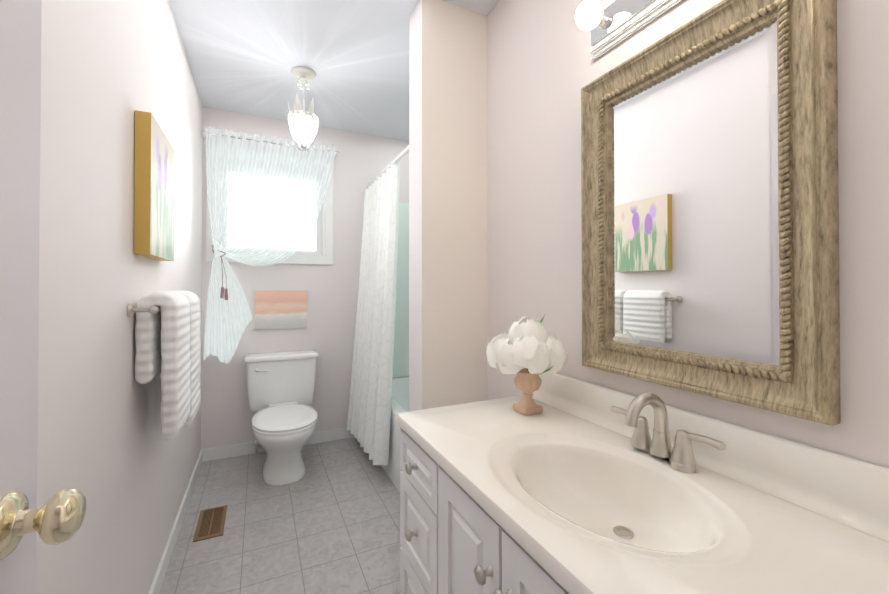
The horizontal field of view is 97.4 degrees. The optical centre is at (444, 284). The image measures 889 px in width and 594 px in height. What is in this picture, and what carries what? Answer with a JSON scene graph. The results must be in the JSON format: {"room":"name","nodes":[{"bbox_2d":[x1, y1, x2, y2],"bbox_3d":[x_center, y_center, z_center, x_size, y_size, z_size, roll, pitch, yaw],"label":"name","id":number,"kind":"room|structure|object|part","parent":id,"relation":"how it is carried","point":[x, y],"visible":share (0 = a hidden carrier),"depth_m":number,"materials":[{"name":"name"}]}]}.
{"room":"bathroom","nodes":[
{"label":"bathroom","id":0,"kind":"room"},
{"bbox_2d":[36,0,202,593],"bbox_3d":[-0.767,-0.026,0.665,0.100,2.440,4.620,0,-1,-25],"label":"wall","id":1,"kind":"structure","parent":0,"point":[104,447],"depth_m":1.01,"materials":[{"name":"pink paint"}]},
{"bbox_2d":[127,303,160,316],"bbox_3d":[-1.064,0.081,1.498,0.074,0.041,0.692,0,-1,-25],"label":"towel rail","id":2,"kind":"object","parent":1,"relation":"attached to","point":[131,309],"visible":0.52,"depth_m":1.20,"materials":[{"name":"silver metal"}]},
{"bbox_2d":[135,291,190,440],"bbox_3d":[-0.974,0.266,1.364,0.120,0.485,0.265,0,-1,-25],"label":"hanging towel","id":3,"kind":"object","parent":2,"relation":"hanging from","point":[162,340],"visible":0.96,"depth_m":1.26,"materials":[{"name":"white fabric"}]},
{"bbox_2d":[157,291,200,427],"bbox_3d":[-1.096,0.293,1.622,0.120,0.535,0.265,0,-1,-25],"label":"hanging towel","id":4,"kind":"object","parent":2,"relation":"hanging from","point":[195,343],"visible":0.38,"depth_m":1.60,"materials":[{"name":"white fabric"}]},
{"bbox_2d":[134,110,173,260],"bbox_3d":[-1.037,-0.321,1.408,0.042,0.452,0.377,0,-1,-25],"label":"framed picture","id":5,"kind":"object","parent":1,"relation":"attached to","point":[154,198],"visible":1,"depth_m":1.28,"materials":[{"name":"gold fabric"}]},
{"bbox_2d":[148,449,204,593],"bbox_3d":[-0.986,1.157,1.254,0.016,0.085,3.150,0,-1,-25],"label":"baseboard","id":6,"kind":"structure","parent":1,"relation":"attached to","point":[160,574],"depth_m":1.81,"materials":[{"name":"white paint"}]},
{"bbox_2d":[159,437,400,593],"bbox_3d":[0.124,1.248,1.077,2.074,0.100,4.620,0,-1,-25],"label":"floor","id":7,"kind":"structure","parent":0,"point":[328,522],"depth_m":1.91,"materials":[{"name":"tile"}]},
{"bbox_2d":[193,505,226,541],"bbox_3d":[-1.179,1.203,1.975,0.124,0.006,0.280,0,-1,-25],"label":"floor vent","id":8,"kind":"object","parent":7,"relation":"in","point":[211,523],"visible":1,"depth_m":1.96,"materials":[{"name":"brown metal"}]},
{"bbox_2d":[244,350,318,484],"bbox_3d":[-1.046,0.851,2.550,0.480,0.721,0.746,0,-1,-25],"label":"toilet","id":9,"kind":"object","parent":7,"relation":"on","point":[281,388],"visible":1,"depth_m":2.62,"materials":[{"name":"white ceramic"}]},
{"bbox_3d":[-1.155,0.676,2.783,0.480,0.369,0.234,0,-1,-25],"label":"tank","id":10,"kind":"part","parent":9,"relation":"part of","materials":[{"name":"white ceramic"}]},
{"bbox_3d":[-1.004,0.839,2.463,0.380,0.044,0.541,0,-1,-25],"label":"seat","id":11,"kind":"part","parent":9,"relation":"part of","materials":[{"name":"white ceramic"}]},
{"bbox_2d":[363,199,408,491],"bbox_3d":[-0.015,0.257,2.661,0.773,1.910,1.449,0,-1,-25],"label":"bathtub","id":12,"kind":"object","parent":7,"relation":"on","point":[399,403],"visible":0.04,"depth_m":3.28,"materials":[{"name":"white plastic"}]},
{"bbox_2d":[396,373,888,593],"bbox_3d":[0.334,0.721,0.821,0.569,0.948,1.190,0,-1,-25],"label":"bathroom vanity","id":13,"kind":"object","parent":7,"relation":"on","point":[576,486],"visible":0.98,"depth_m":0.81,"materials":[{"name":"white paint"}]},
{"bbox_2d":[486,315,567,415],"bbox_3d":[0.261,0.251,1.258,0.257,0.316,0.261,0,-1,-25],"label":"flower vase","id":14,"kind":"object","parent":13,"relation":"on","point":[527,350],"visible":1,"depth_m":1.21,"materials":[{"name":"beige ceramic"}]},
{"bbox_2d":[610,392,725,472],"bbox_3d":[0.465,0.327,0.892,0.140,0.158,0.281,0,-1,-25],"label":"faucet","id":15,"kind":"object","parent":13,"relation":"on","point":[658,454],"depth_m":0.89,"materials":[{"name":"silver metal"}]},
{"bbox_2d":[201,107,408,448],"bbox_3d":[-0.798,-0.004,3.152,1.974,2.440,0.100,0,-1,-25],"label":"wall","id":16,"kind":"structure","parent":0,"point":[361,161],"depth_m":3.01,"materials":[{"name":"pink paint"}]},
{"bbox_2d":[201,131,338,156],"bbox_3d":[-1.238,-1.018,2.847,0.915,0.032,0.084,0,-1,-25],"label":"curtain rod","id":17,"kind":"object","parent":16,"relation":"attached to","point":[203,133],"visible":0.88,"depth_m":2.77,"materials":[{"name":"silver metal"}]},
{"bbox_2d":[203,126,334,363],"bbox_3d":[-1.216,-0.269,2.779,0.864,1.599,0.119,0,-1,-25],"label":"sheer curtain","id":18,"kind":"object","parent":17,"relation":"hanging from","point":[265,201],"visible":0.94,"depth_m":2.74,"materials":[{"name":"white fabric"}]},
{"bbox_2d":[211,245,227,299],"bbox_3d":[-1.542,-0.087,2.672,0.119,0.386,0.124,0,-1,-25],"label":"tassel","id":19,"kind":"object","parent":18,"relation":"attached to","point":[223,295],"visible":0.98,"depth_m":2.64,"materials":[{"name":"red"}]},
{"bbox_2d":[206,162,333,264],"bbox_3d":[-1.280,-0.556,2.930,0.850,0.800,0.138,0,-1,-25],"label":"window","id":20,"kind":"structure","parent":16,"relation":"in","point":[309,244],"depth_m":3.03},
{"bbox_2d":[205,427,353,460],"bbox_3d":[-1.157,1.172,2.909,1.067,0.085,0.012,0,-1,-25],"label":"baseboard","id":21,"kind":"structure","parent":16,"relation":"attached to","point":[223,452],"depth_m":2.79,"materials":[{"name":"white paint"}]},
{"bbox_2d":[255,290,306,328],"bbox_3d":[-1.206,0.184,2.888,0.355,0.280,0.020,0,-1,-25],"label":"framed picture","id":22,"kind":"object","parent":16,"relation":"attached to","point":[276,309],"visible":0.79,"depth_m":2.88,"materials":[{"name":"white"}]},
{"bbox_2d":[362,145,408,191],"bbox_3d":[-0.340,-0.779,2.527,0.043,0.044,1.464,0,-1,-25],"label":"shower curtain rod","id":23,"kind":"object","parent":16,"relation":"attached to","point":[401,154],"visible":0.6,"depth_m":2.50,"materials":[{"name":"white paint"}]},
{"bbox_2d":[365,157,400,188],"bbox_3d":[-0.449,-0.771,2.757,0.043,0.047,0.752,0,-1,-25],"label":"curtain rings","id":24,"kind":"object","parent":23,"relation":"hanging from","point":[382,169],"visible":0.44,"depth_m":2.66,"materials":[{"name":"silver metal"}]},
{"bbox_2d":[347,163,399,465],"bbox_3d":[-0.522,0.177,2.714,0.184,1.840,0.795,0,-1,-25],"label":"shower curtain","id":25,"kind":"object","parent":24,"relation":"hanging from","point":[369,416],"visible":1,"depth_m":2.56,"materials":[{"name":"fabric"}]},
{"bbox_2d":[169,0,499,140],"bbox_3d":[0.124,-1.292,1.100,2.074,0.100,4.620,0,-1,-25],"label":"ceiling","id":26,"kind":"structure","parent":0,"point":[245,56],"depth_m":2.11,"materials":[{"name":"white paint"}]},
{"bbox_2d":[288,66,318,150],"bbox_3d":[-0.820,-1.007,2.271,0.175,0.448,0.169,0,-1,-25],"label":"chandelier","id":27,"kind":"object","parent":26,"relation":"hanging from","point":[304,75],"visible":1,"depth_m":2.24,"materials":[{"name":"glass"}]},
{"bbox_3d":[-0.820,-1.099,2.272,0.172,0.264,0.156,0,-1,-25],"label":"frame","id":28,"kind":"part","parent":27,"relation":"part of","materials":[{"name":"white metal"}]},
{"bbox_2d":[409,0,486,410],"bbox_3d":[0.321,-0.015,1.934,0.995,2.440,0.154,0,-1,-25],"label":"wall","id":29,"kind":"structure","parent":0,"point":[447,203],"depth_m":1.72,"materials":[{"name":"white paint"}]},
{"bbox_2d":[487,0,888,467],"bbox_3d":[0.865,-0.028,0.495,0.100,2.440,2.913,0,-1,-25],"label":"wall","id":30,"kind":"structure","parent":0,"point":[542,69],"depth_m":1.27,"materials":[{"name":"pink paint"}]},
{"bbox_2d":[575,0,681,60],"bbox_3d":[0.535,-0.772,0.924,0.132,0.144,0.610,0,-1,-25],"label":"sconce","id":31,"kind":"object","parent":30,"relation":"attached to","point":[609,24],"visible":1,"depth_m":1.10,"materials":[{"name":"white paint"}]},
{"bbox_2d":[532,373,888,541],"bbox_3d":[0.568,0.356,0.935,0.050,0.100,1.190,0,-1,-25],"label":"backsplash","id":32,"kind":"structure","parent":30,"relation":"attached to","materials":[{"name":"beige stone"}]},
{"bbox_2d":[581,0,840,425],"bbox_3d":[0.568,-0.183,0.963,0.036,0.870,0.589,0,-1,-25],"label":"mirror","id":33,"kind":"object","parent":30,"relation":"attached to","point":[709,204],"visible":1,"depth_m":0.87,"materials":[{"name":"brown wood"}]},
{"bbox_3d":[0.580,-0.183,0.968,0.002,0.706,0.425,0,-1,-25],"label":"glass","id":34,"kind":"part","parent":33,"relation":"part of","materials":[{"name":"white"}]},
{"bbox_3d":[0.299,-0.032,0.053,1.302,2.440,0.120,0,-1,-25],"label":"wall","id":35,"kind":"structure","parent":0,"visible":0},
{"bbox_2d":[0,0,41,593],"bbox_3d":[-0.394,0.166,0.166,0.035,2.030,0.680,0,-1,-22],"label":"door","id":36,"kind":"structure","parent":35,"relation":"in","point":[20,69],"depth_m":0.45,"materials":[{"name":"white paint"}]},
{"bbox_2d":[0,488,85,559],"bbox_3d":[-0.498,0.264,0.420,0.169,0.067,0.069,0,-1,-25],"label":"door knob","id":37,"kind":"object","parent":36,"relation":"attached to","point":[57,518],"depth_m":0.43,"materials":[{"name":"gold metal"}]}
]}

